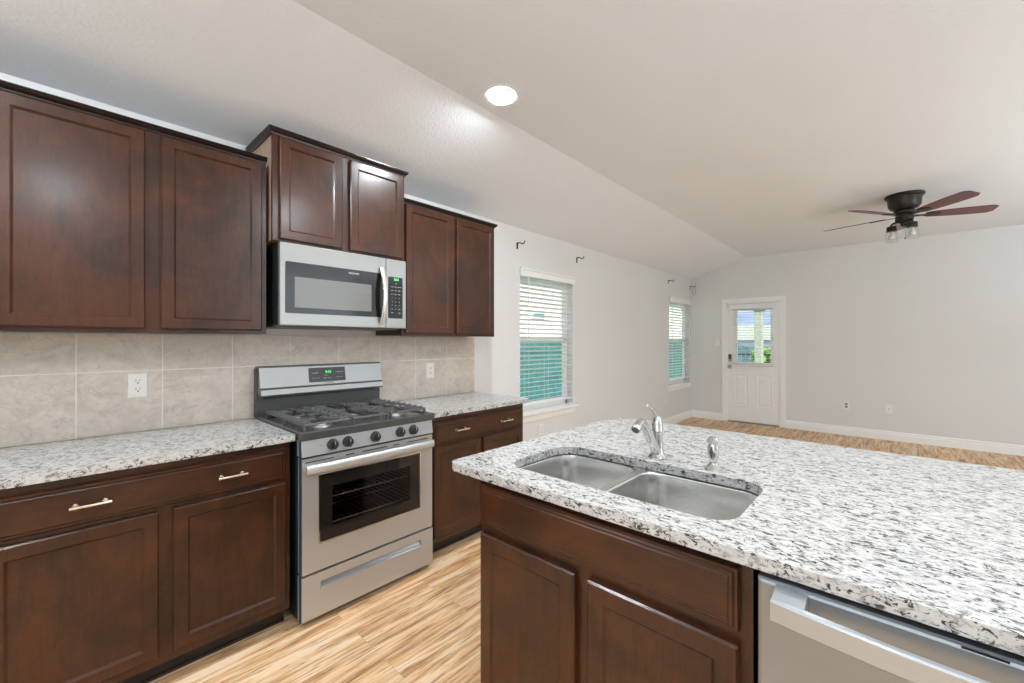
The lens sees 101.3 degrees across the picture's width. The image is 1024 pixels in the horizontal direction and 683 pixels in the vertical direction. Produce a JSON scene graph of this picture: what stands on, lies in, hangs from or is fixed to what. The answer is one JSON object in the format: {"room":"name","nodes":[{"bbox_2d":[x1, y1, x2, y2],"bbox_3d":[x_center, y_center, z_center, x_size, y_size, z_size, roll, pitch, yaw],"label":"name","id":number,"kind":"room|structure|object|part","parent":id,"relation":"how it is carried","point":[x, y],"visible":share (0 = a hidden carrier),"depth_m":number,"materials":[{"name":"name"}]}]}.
{"room":"kitchen","nodes":[
{"label":"kitchen","id":0,"kind":"room"},
{"bbox_2d":[0,72,690,447],"bbox_3d":[-0.293,0.049,3.809,0.140,2.600,10.220,0,0,43],"label":"wall","id":1,"kind":"structure","parent":0,"point":[619,355],"depth_m":5.02,"materials":[{"name":"paint"}]},
{"bbox_2d":[0,79,267,333],"bbox_3d":[-1.686,-0.489,1.924,0.349,0.902,0.918,0,0,43],"label":"upper cabinet","id":2,"kind":"object","parent":1,"relation":"attached to","point":[111,222],"visible":1,"depth_m":1.75,"materials":[{"name":"brown wood"}]},
{"bbox_3d":[-1.716,-0.480,1.649,0.020,0.849,0.417,0,0,43],"label":"door","id":3,"kind":"part","parent":2,"relation":"part of","materials":[{"name":"brown wood"}]},
{"bbox_3d":[-1.565,-0.925,1.813,0.020,0.029,0.918,0,0,43],"label":"crown molding","id":4,"kind":"part","parent":2,"relation":"part of","materials":[{"name":"brown wood"}]},
{"bbox_3d":[-1.406,-0.480,1.988,0.020,0.849,0.396,0,0,43],"label":"door","id":5,"kind":"part","parent":2,"relation":"part of","materials":[{"name":"brown wood"}]},
{"bbox_2d":[0,332,474,446],"bbox_3d":[-1.544,0.199,2.333,0.010,0.472,3.594,0,0,43],"label":"tile backsplash","id":6,"kind":"structure","parent":1,"relation":"attached to","point":[54,386],"depth_m":2.11,"materials":[{"name":"beige tile"}]},
{"bbox_2d":[128,373,147,397],"bbox_3d":[-1.808,0.212,2.030,0.008,0.118,0.072,0,0,43],"label":"wall outlet","id":7,"kind":"object","parent":6,"relation":"attached to","point":[137,382],"visible":1,"depth_m":2.03,"materials":[{"name":"white plastic"}]},
{"bbox_2d":[133,386,142,391],"bbox_3d":[-1.806,0.232,2.028,0.002,0.028,0.034,0,0,43],"label":"receptacle","id":8,"kind":"object","parent":7,"relation":"attached to","point":[135,388],"depth_m":2.03,"materials":[{"name":"grey plastic"}]},
{"bbox_2d":[133,378,142,383],"bbox_3d":[-1.806,0.193,2.028,0.002,0.028,0.034,0,0,43],"label":"receptacle","id":9,"kind":"object","parent":7,"relation":"attached to","point":[135,380],"depth_m":2.03,"materials":[{"name":"grey plastic"}]},
{"bbox_2d":[426,363,433,377],"bbox_3d":[-0.642,0.227,3.302,0.008,0.118,0.072,0,0,43],"label":"wall outlet","id":10,"kind":"object","parent":6,"relation":"attached to","point":[429,366],"visible":1,"depth_m":3.30,"materials":[{"name":"white plastic"}]},
{"bbox_2d":[245,124,408,260],"bbox_3d":[-1.088,-0.806,2.546,0.391,0.575,0.820,0,0,43],"label":"upper cabinet","id":11,"kind":"object","parent":1,"relation":"attached to","point":[319,194],"visible":0.89,"depth_m":2.35,"materials":[{"name":"laminate"}]},
{"bbox_3d":[-1.083,-0.792,2.278,0.020,0.526,0.329,0,0,43],"label":"door","id":12,"kind":"part","parent":11,"relation":"part of","materials":[{"name":"brown wood"}]},
{"bbox_3d":[-1.088,-1.077,2.545,0.389,0.033,0.820,0,0,43],"label":"crown molding","id":13,"kind":"part","parent":11,"relation":"part of","materials":[{"name":"brown wood"}]},
{"bbox_2d":[266,241,405,330],"bbox_3d":[-1.055,-0.294,2.528,0.444,0.438,0.754,0,0,43],"label":"microwave","id":14,"kind":"object","parent":11,"relation":"attached to","point":[308,287],"visible":1,"depth_m":2.34,"materials":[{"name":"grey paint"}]},
{"bbox_3d":[-0.972,-0.282,2.375,0.002,0.268,0.578,0,0,43],"label":"door glass","id":15,"kind":"part","parent":14,"relation":"part of","materials":[{"name":"black glass"}]},
{"bbox_3d":[-0.776,-0.277,2.546,0.057,0.348,0.031,0,0,43],"label":"handle","id":16,"kind":"part","parent":14,"relation":"part of","materials":[{"name":"metal"}]},
{"bbox_3d":[-0.821,-0.792,2.564,0.020,0.526,0.350,0,0,43],"label":"door","id":17,"kind":"part","parent":11,"relation":"part of","materials":[{"name":"brown wood"}]},
{"bbox_2d":[376,197,496,336],"bbox_3d":[-0.540,-0.489,3.175,0.349,0.902,0.880,0,0,43],"label":"upper cabinet","id":18,"kind":"object","parent":1,"relation":"attached to","point":[449,255],"visible":0.84,"depth_m":3.01,"materials":[{"name":"brown wood"}]},
{"bbox_3d":[-0.566,-0.480,2.903,0.020,0.849,0.395,0,0,43],"label":"door","id":19,"kind":"part","parent":18,"relation":"part of","materials":[{"name":"brown wood"}]},
{"bbox_3d":[-0.539,-0.925,3.175,0.347,0.029,0.880,0,0,43],"label":"crown molding","id":20,"kind":"part","parent":18,"relation":"part of","materials":[{"name":"brown wood"}]},
{"bbox_3d":[-0.277,-0.480,3.219,0.020,0.849,0.385,0,0,43],"label":"door","id":21,"kind":"part","parent":18,"relation":"part of","materials":[{"name":"brown wood"}]},
{"bbox_2d":[539,424,542,435],"bbox_3d":[0.303,0.914,4.349,0.008,0.118,0.072,0,0,43],"label":"wall outlet","id":22,"kind":"object","parent":1,"relation":"attached to","point":[540,425],"visible":1,"depth_m":4.34,"materials":[{"name":"white plastic"}]},
{"bbox_2d":[520,275,578,423],"bbox_3d":[0.359,0.036,4.476,0.170,1.545,1.025,0,0,43],"label":"window","id":23,"kind":"structure","parent":1,"relation":"in","point":[532,414],"depth_m":4.53,"materials":[{"name":"white paint"}]},
{"bbox_3d":[0.309,-0.362,4.522,0.026,0.678,0.845,0,0,43],"label":"sash","id":24,"kind":"part","parent":23,"relation":"part of","materials":[{"name":"white paint"}]},
{"bbox_3d":[0.320,0.313,4.513,0.033,0.712,0.845,0,0,43],"label":"sash","id":25,"kind":"part","parent":23,"relation":"part of","materials":[{"name":"white paint"}]},
{"bbox_3d":[0.311,-0.013,4.520,0.040,1.445,0.915,0,0,43],"label":"frame","id":26,"kind":"part","parent":23,"relation":"part of","materials":[{"name":"white paint"}]},
{"bbox_2d":[520,267,575,406],"bbox_3d":[0.377,-0.042,4.460,0.084,1.378,0.939,0,0,43],"label":"window blind","id":27,"kind":"object","parent":23,"relation":"attached to","point":[528,272],"visible":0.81,"depth_m":4.45,"materials":[{"name":"plastic"}]},
{"bbox_3d":[0.367,-0.021,4.470,0.056,1.321,0.002,0,0,43],"label":"ladder cord","id":28,"kind":"part","parent":27,"relation":"part of","materials":[{"name":"fabric"}]},
{"bbox_3d":[0.367,0.638,4.470,0.052,0.018,0.899,0,0,43],"label":"rail","id":29,"kind":"part","parent":27,"relation":"part of","materials":[{"name":"plastic"}]},
{"bbox_3d":[0.589,-0.021,4.712,0.056,1.321,0.002,0,0,43],"label":"ladder cord","id":30,"kind":"part","parent":27,"relation":"part of","materials":[{"name":"fabric"}]},
{"bbox_3d":[0.374,0.723,4.463,0.130,0.029,1.025,0,0,43],"label":"sill","id":31,"kind":"part","parent":23,"relation":"part of","materials":[{"name":"white paint"}]},
{"bbox_2d":[662,410,691,423],"bbox_3d":[1.430,1.287,5.574,0.016,0.124,5.290,0,0,43],"label":"baseboard","id":32,"kind":"structure","parent":1,"relation":"attached to","point":[685,415],"depth_m":7.05,"materials":[{"name":"white paint"}]},
{"bbox_2d":[668,302,693,391],"bbox_3d":[2.833,0.036,7.175,0.170,1.545,1.026,0,0,43],"label":"window","id":33,"kind":"structure","parent":1,"relation":"in","point":[676,384],"depth_m":7.33,"materials":[{"name":"white paint"}]},
{"bbox_3d":[2.781,-0.362,7.218,0.026,0.678,0.860,0,0,43],"label":"sash","id":34,"kind":"part","parent":33,"relation":"part of","materials":[{"name":"white paint"}]},
{"bbox_3d":[2.783,-0.013,7.216,0.040,1.445,0.930,0,0,43],"label":"frame","id":35,"kind":"part","parent":33,"relation":"part of","materials":[{"name":"white paint"}]},
{"bbox_3d":[2.791,0.313,7.209,0.033,0.712,0.860,0,0,43],"label":"sash","id":36,"kind":"part","parent":33,"relation":"part of","materials":[{"name":"white paint"}]},
{"bbox_2d":[669,296,691,380],"bbox_3d":[2.849,-0.042,7.156,0.084,1.378,0.954,0,0,43],"label":"window blind","id":37,"kind":"object","parent":33,"relation":"attached to","point":[671,299],"visible":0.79,"depth_m":7.15,"materials":[{"name":"plastic"}]},
{"bbox_3d":[2.838,0.638,7.166,0.052,0.018,0.914,0,0,43],"label":"rail","id":38,"kind":"part","parent":37,"relation":"part of","materials":[{"name":"plastic"}]},
{"bbox_3d":[2.848,0.723,7.161,0.130,0.029,1.026,0,0,43],"label":"sill","id":39,"kind":"part","parent":33,"relation":"part of","materials":[{"name":"white paint"}]},
{"bbox_2d":[0,0,1023,279],"bbox_3d":[2.376,-1.325,1.363,7.380,0.518,10.500,0,0,43],"label":"ceiling","id":40,"kind":"structure","parent":0,"point":[689,139],"depth_m":2.26,"materials":[{"name":"paint"}]},
{"bbox_2d":[487,87,515,104],"bbox_3d":[-0.060,-1.379,2.368,0.166,0.010,0.166,0,0,43],"label":"recessed light","id":41,"kind":"object","parent":40,"relation":"in","point":[500,95],"visible":1,"depth_m":2.36,"materials":[{"name":"white paint"}]},
{"bbox_2d":[827,190,998,243],"bbox_3d":[3.729,-1.167,4.003,1.241,0.431,1.201,0,0,43],"label":"ceiling fan","id":42,"kind":"object","parent":40,"relation":"attached to","point":[903,205],"visible":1,"depth_m":3.86,"materials":[{"name":"brown metal"}]},
{"bbox_3d":[3.495,-1.186,4.300,0.132,0.036,0.490,0,0,-32],"label":"blade","id":43,"kind":"part","parent":42,"relation":"part of","materials":[{"name":"brown wood"}]},
{"bbox_3d":[3.325,-1.186,3.868,0.490,0.036,0.132,0,0,-14],"label":"blade","id":44,"kind":"part","parent":42,"relation":"part of","materials":[{"name":"brown wood"}]},
{"bbox_3d":[3.662,-1.017,4.051,0.052,0.080,0.052,0,0,43],"label":"bulb","id":45,"kind":"part","parent":42,"relation":"part of","materials":[{"name":"white glass"}]},
{"bbox_3d":[3.954,-1.186,4.277,0.138,0.036,0.493,0,0,43],"label":"blade","id":46,"kind":"part","parent":42,"relation":"part of","materials":[{"name":"brown wood"}]},
{"bbox_3d":[3.704,-1.017,3.887,0.052,0.080,0.052,0,0,43],"label":"bulb","id":47,"kind":"part","parent":42,"relation":"part of","materials":[{"name":"white glass"}]},
{"bbox_3d":[3.684,-1.186,3.573,0.132,0.036,0.490,0,0,4],"label":"blade","id":48,"kind":"part","parent":42,"relation":"part of","materials":[{"name":"brown wood"}]},
{"bbox_3d":[4.075,-1.186,3.824,0.490,0.036,0.132,0,0,22],"label":"blade","id":49,"kind":"part","parent":42,"relation":"part of","materials":[{"name":"brown wood"}]},
{"bbox_2d":[149,417,1023,682],"bbox_3d":[2.327,1.379,1.421,7.250,0.060,10.240,0,0,43],"label":"floor","id":50,"kind":"structure","parent":0,"point":[423,625],"depth_m":1.94,"materials":[{"name":"brown wood"}]},
{"bbox_2d":[0,442,289,682],"bbox_3d":[-1.566,0.907,1.823,0.663,0.884,0.932,0,0,43],"label":"base cabinet","id":51,"kind":"object","parent":50,"relation":"on","point":[143,574],"visible":0.97,"depth_m":1.58,"materials":[{"name":"brown wood"}]},
{"bbox_3d":[-1.507,0.936,1.463,0.020,0.561,0.426,0,0,43],"label":"door","id":52,"kind":"part","parent":51,"relation":"part of","materials":[{"name":"brown wood"}]},
{"bbox_3d":[-1.469,0.568,1.464,0.035,0.017,0.105,0,0,43],"label":"drawer pull","id":53,"kind":"part","parent":51,"relation":"part of","materials":[{"name":"silver metal"}]},
{"bbox_3d":[-1.353,0.568,1.631,0.020,0.140,0.883,0,0,43],"label":"drawer","id":54,"kind":"part","parent":51,"relation":"part of","materials":[{"name":"brown wood"}]},
{"bbox_3d":[-1.194,0.936,1.805,0.020,0.561,0.412,0,0,43],"label":"door","id":55,"kind":"part","parent":51,"relation":"part of","materials":[{"name":"brown wood"}]},
{"bbox_3d":[-1.181,0.568,1.778,0.035,0.017,0.105,0,0,43],"label":"drawer pull","id":56,"kind":"part","parent":51,"relation":"part of","materials":[{"name":"silver metal"}]},
{"bbox_2d":[254,362,434,623],"bbox_3d":[-0.948,0.746,2.435,0.724,1.207,0.768,0,0,43],"label":"gas range","id":57,"kind":"object","parent":50,"relation":"on","point":[361,462],"visible":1,"depth_m":2.27,"materials":[{"name":"metal"}]},
{"bbox_3d":[-0.989,0.891,1.959,0.018,0.844,0.003,0,0,43],"label":"trim","id":58,"kind":"part","parent":57,"relation":"part of","materials":[{"name":"black metal"}]},
{"bbox_3d":[-0.990,0.426,2.176,0.112,0.014,0.112,0,0,43],"label":"burner","id":59,"kind":"part","parent":57,"relation":"part of","materials":[{"name":"silver metal"}]},
{"bbox_3d":[-1.157,0.205,2.634,0.019,0.087,0.229,0,0,43],"label":"display panel","id":60,"kind":"part","parent":57,"relation":"part of","materials":[{"name":"black plastic"}]},
{"bbox_3d":[-0.867,0.503,2.046,0.034,0.055,0.055,0,0,43],"label":"control knob","id":61,"kind":"part","parent":57,"relation":"part of","materials":[{"name":"black plastic"}]},
{"bbox_2d":[257,403,434,441],"bbox_3d":[-0.950,0.444,2.432,0.632,0.041,0.758,0,0,43],"label":"cooktop","id":62,"kind":"object","parent":57,"relation":"in","point":[332,431],"depth_m":2.22,"materials":[{"name":"metal"}]},
{"bbox_3d":[-0.815,0.503,2.102,0.034,0.055,0.055,0,0,43],"label":"control knob","id":63,"kind":"part","parent":57,"relation":"part of","materials":[{"name":"black plastic"}]},
{"bbox_3d":[-0.753,0.504,2.252,0.086,0.078,0.746,0,0,43],"label":"control panel","id":64,"kind":"part","parent":57,"relation":"part of","materials":[{"name":"metal"}]},
{"bbox_3d":[-0.743,1.210,2.243,0.050,0.207,0.746,0,0,43],"label":"storage drawer","id":65,"kind":"part","parent":57,"relation":"part of","materials":[{"name":"metal"}]},
{"bbox_2d":[298,433,434,576],"bbox_3d":[-0.928,0.823,2.412,0.663,0.544,0.742,0,0,43],"label":"oven","id":66,"kind":"object","parent":57,"relation":"in","point":[355,502],"depth_m":2.22,"materials":[{"name":"silver metal"}]},
{"bbox_3d":[-0.712,0.503,2.215,0.034,0.055,0.055,0,0,43],"label":"control knob","id":67,"kind":"part","parent":57,"relation":"part of","materials":[{"name":"black plastic"}]},
{"bbox_3d":[-0.698,0.426,2.494,0.112,0.014,0.112,0,0,43],"label":"burner","id":68,"kind":"part","parent":57,"relation":"part of","materials":[{"name":"silver metal"}]},
{"bbox_3d":[-0.611,0.503,2.325,0.034,0.055,0.055,0,0,43],"label":"control knob","id":69,"kind":"part","parent":57,"relation":"part of","materials":[{"name":"black plastic"}]},
{"bbox_3d":[-0.553,0.503,2.388,0.034,0.055,0.055,0,0,43],"label":"control knob","id":70,"kind":"part","parent":57,"relation":"part of","materials":[{"name":"black plastic"}]},
{"bbox_2d":[430,403,522,552],"bbox_3d":[-0.417,0.907,3.077,0.663,0.884,0.877,0,0,43],"label":"base cabinet","id":71,"kind":"object","parent":50,"relation":"on","point":[456,497],"visible":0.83,"depth_m":2.75,"materials":[{"name":"brown wood"}]},
{"bbox_3d":[-0.352,0.936,2.722,0.020,0.561,0.389,0,0,43],"label":"door","id":72,"kind":"part","parent":71,"relation":"part of","materials":[{"name":"brown wood"}]},
{"bbox_2d":[395,392,527,417],"bbox_3d":[-0.411,0.450,3.088,0.635,0.030,0.926,0,0,43],"label":"countertop","id":73,"kind":"structure","parent":71,"relation":"on","point":[452,404],"depth_m":3.02,"materials":[{"name":"white stone"}]},
{"bbox_3d":[-0.205,0.568,2.883,0.020,0.140,0.826,0,0,43],"label":"drawer","id":74,"kind":"part","parent":71,"relation":"part of","materials":[{"name":"brown wood"}]},
{"bbox_3d":[-0.062,0.936,3.039,0.020,0.561,0.403,0,0,43],"label":"door","id":75,"kind":"part","parent":71,"relation":"part of","materials":[{"name":"brown wood"}]},
{"bbox_2d":[481,481,759,682],"bbox_3d":[0.401,0.907,1.394,0.840,0.884,0.623,0,0,43],"label":"base cabinet","id":76,"kind":"object","parent":50,"relation":"on","point":[568,595],"visible":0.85,"depth_m":1.13,"materials":[{"name":"brown wood"}]},
{"bbox_3d":[0.038,0.938,1.319,0.385,0.566,0.022,0,0,43],"label":"door","id":77,"kind":"part","parent":76,"relation":"part of","materials":[{"name":"brown wood"}]},
{"bbox_3d":[0.192,0.558,1.179,0.810,0.138,0.022,0,0,43],"label":"false drawer","id":78,"kind":"part","parent":76,"relation":"part of","materials":[{"name":"brown wood"}]},
{"bbox_3d":[0.351,0.938,1.033,0.378,0.566,0.022,0,0,43],"label":"door","id":79,"kind":"part","parent":76,"relation":"part of","materials":[{"name":"brown wood"}]},
{"bbox_2d":[452,418,1023,655],"bbox_3d":[1.083,0.450,1.161,2.432,0.030,1.240,0,0,43],"label":"countertop","id":80,"kind":"structure","parent":76,"relation":"on","point":[937,543],"depth_m":1.06,"materials":[{"name":"stone"}]},
{"bbox_2d":[519,454,758,519],"bbox_3d":[0.374,0.560,1.383,0.792,0.189,0.430,0,0,43],"label":"sink","id":81,"kind":"object","parent":80,"relation":"in","point":[699,498],"visible":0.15,"depth_m":1.48,"materials":[{"name":"metal"}]},
{"bbox_3d":[0.220,0.562,1.526,0.342,0.186,0.402,0,0,43],"label":"bowl","id":82,"kind":"part","parent":81,"relation":"part of","materials":[{"name":"metal"}]},
{"bbox_3d":[0.509,0.562,1.260,0.396,0.186,0.402,0,0,43],"label":"bowl","id":83,"kind":"part","parent":81,"relation":"part of","materials":[{"name":"metal"}]},
{"bbox_2d":[631,404,666,458],"bbox_3d":[0.494,0.330,1.524,0.068,0.210,0.223,0,0,43],"label":"kitchen faucet","id":84,"kind":"object","parent":80,"relation":"on","point":[654,437],"visible":1,"depth_m":1.55,"materials":[{"name":"silver metal"}]},
{"bbox_3d":[0.484,0.348,1.513,0.038,0.155,0.194,0,0,43],"label":"spout","id":85,"kind":"part","parent":84,"relation":"part of","materials":[{"name":"silver metal"}]},
{"bbox_3d":[0.520,0.260,1.551,0.017,0.070,0.100,0,0,43],"label":"lever","id":86,"kind":"part","parent":84,"relation":"part of","materials":[{"name":"silver metal"}]},
{"bbox_2d":[704,436,722,471],"bbox_3d":[0.687,0.379,1.433,0.058,0.111,0.058,0,0,43],"label":"sprayer","id":87,"kind":"object","parent":80,"relation":"on","point":[712,448],"visible":1,"depth_m":1.42,"materials":[{"name":"silver metal"}]},
{"bbox_2d":[758,571,1023,682],"bbox_3d":[0.906,0.913,0.855,0.600,0.871,0.694,0,0,43],"label":"dishwasher","id":88,"kind":"object","parent":50,"relation":"on","point":[806,634],"visible":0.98,"depth_m":0.74,"materials":[{"name":"metal"}]},
{"bbox_3d":[-2.193,0.907,1.139,0.663,0.884,0.916,0,0,43],"label":"base cabinet","id":89,"kind":"object","parent":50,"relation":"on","visible":0},
{"bbox_2d":[0,418,294,489],"bbox_3d":[-1.881,0.450,1.484,0.635,0.030,1.885,0,0,43],"label":"countertop","id":90,"kind":"structure","parent":89,"relation":"on","point":[29,464],"depth_m":1.71,"materials":[{"name":"white stone"}]},
{"bbox_2d":[691,224,1023,444],"bbox_3d":[5.824,-0.081,5.229,7.240,2.860,0.140,0,0,43],"label":"wall","id":91,"kind":"structure","parent":0,"point":[930,328],"depth_m":5.70,"materials":[{"name":"paint"}]},
{"bbox_2d":[692,410,721,419],"bbox_3d":[3.405,1.287,7.341,0.505,0.124,0.016,0,0,43],"label":"baseboard","id":92,"kind":"structure","parent":91,"relation":"attached to","point":[698,414],"depth_m":7.33,"materials":[{"name":"white paint"}]},
{"bbox_2d":[715,339,719,345],"bbox_3d":[3.533,0.014,7.228,0.072,0.118,0.008,0,0,43],"label":"light switch","id":93,"kind":"object","parent":91,"relation":"attached to","point":[717,341],"visible":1,"depth_m":7.22,"materials":[{"name":"white plastic"}]},
{"bbox_2d":[722,296,785,427],"bbox_3d":[3.962,0.317,6.899,0.922,2.065,0.195,0,0,43],"label":"door","id":94,"kind":"structure","parent":91,"relation":"in","point":[752,393],"depth_m":6.86,"materials":[{"name":"white paint"}]},
{"bbox_3d":[3.816,0.806,6.986,0.225,0.545,0.010,0,0,43],"label":"raised panel","id":95,"kind":"part","parent":94,"relation":"part of","materials":[{"name":"white paint"}]},
{"bbox_3d":[3.927,0.386,6.840,0.595,0.017,0.038,0,0,43],"label":"blind rail","id":96,"kind":"part","parent":94,"relation":"part of","materials":[{"name":"plastic"}]},
{"bbox_3d":[3.947,-0.084,6.862,0.565,0.935,0.012,0,0,43],"label":"glazing frame","id":97,"kind":"part","parent":94,"relation":"part of","materials":[{"name":"white paint"}]},
{"bbox_3d":[4.063,0.806,6.760,0.235,0.545,0.010,0,0,43],"label":"raised panel","id":98,"kind":"part","parent":94,"relation":"part of","materials":[{"name":"white paint"}]},
{"bbox_2d":[843,401,849,409],"bbox_3d":[4.817,0.921,6.051,0.072,0.118,0.008,0,0,43],"label":"wall outlet","id":99,"kind":"object","parent":91,"relation":"attached to","point":[846,404],"visible":1,"depth_m":6.05,"materials":[{"name":"white plastic"}]},
{"bbox_2d":[885,405,892,413],"bbox_3d":[5.152,0.925,5.739,0.072,0.118,0.015,0,0,43],"label":"wall outlet","id":100,"kind":"object","parent":91,"relation":"attached to","point":[888,408],"visible":1,"depth_m":5.74,"materials":[{"name":"white plastic"}]},
{"bbox_2d":[785,420,1023,455],"bbox_3d":[6.348,1.287,4.643,5.675,0.124,0.016,0,0,43],"label":"baseboard","id":101,"kind":"structure","parent":91,"relation":"attached to","point":[1002,448],"depth_m":5.57,"materials":[{"name":"white paint"}]},
{"label":"outside","id":102,"kind":"structure","parent":0,"visible":0},
{"bbox_3d":[6.841,1.559,10.008,30.000,0.180,36.000,0,0,43],"label":"ground","id":103,"kind":"structure","parent":102,"visible":0},
{"bbox_2d":[520,343,681,401],"bbox_3d":[1.685,0.694,9.669,0.056,1.550,15.532,0,0,43],"label":"fence","id":104,"kind":"object","parent":103,"relation":"on","point":[557,394],"visible":0.05,"depth_m":8.55,"materials":[{"name":"teal"}]},
{"bbox_2d":[520,276,681,338],"bbox_3d":[2.031,-0.266,16.452,5.800,3.470,25.800,0,0,43],"label":"house","id":105,"kind":"structure","parent":103,"relation":"on","point":[521,303],"depth_m":11.15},
{"bbox_2d":[738,346,769,361],"bbox_3d":[11.394,0.814,11.517,11.472,1.310,0.058,0,0,43],"label":"fence","id":106,"kind":"object","parent":103,"relation":"on","point":[746,354],"visible":0.03,"depth_m":14.55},
{"bbox_2d":[753,310,764,362],"bbox_3d":[5.131,0.339,8.727,0.280,2.260,0.280,0,0,43],"label":"porch post","id":107,"kind":"object","parent":103,"relation":"on","point":[757,336],"visible":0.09,"depth_m":8.67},
{"bbox_2d":[750,347,770,362],"bbox_3d":[8.133,0.829,13.146,1.178,1.324,1.026,0,0,43],"label":"shrub","id":108,"kind":"object","parent":103,"relation":"on","point":[766,357],"visible":0.15,"depth_m":12.93,"materials":[{"name":"green plant"}]},
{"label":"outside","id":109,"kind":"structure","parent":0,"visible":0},
{"bbox_2d":[738,325,770,346],"bbox_3d":[28.342,0.474,36.422,27.000,4.150,7.200,0,0,43],"label":"house","id":110,"kind":"structure","parent":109,"point":[744,331],"depth_m":38.81,"materials":[{"name":"white"}]}
]}

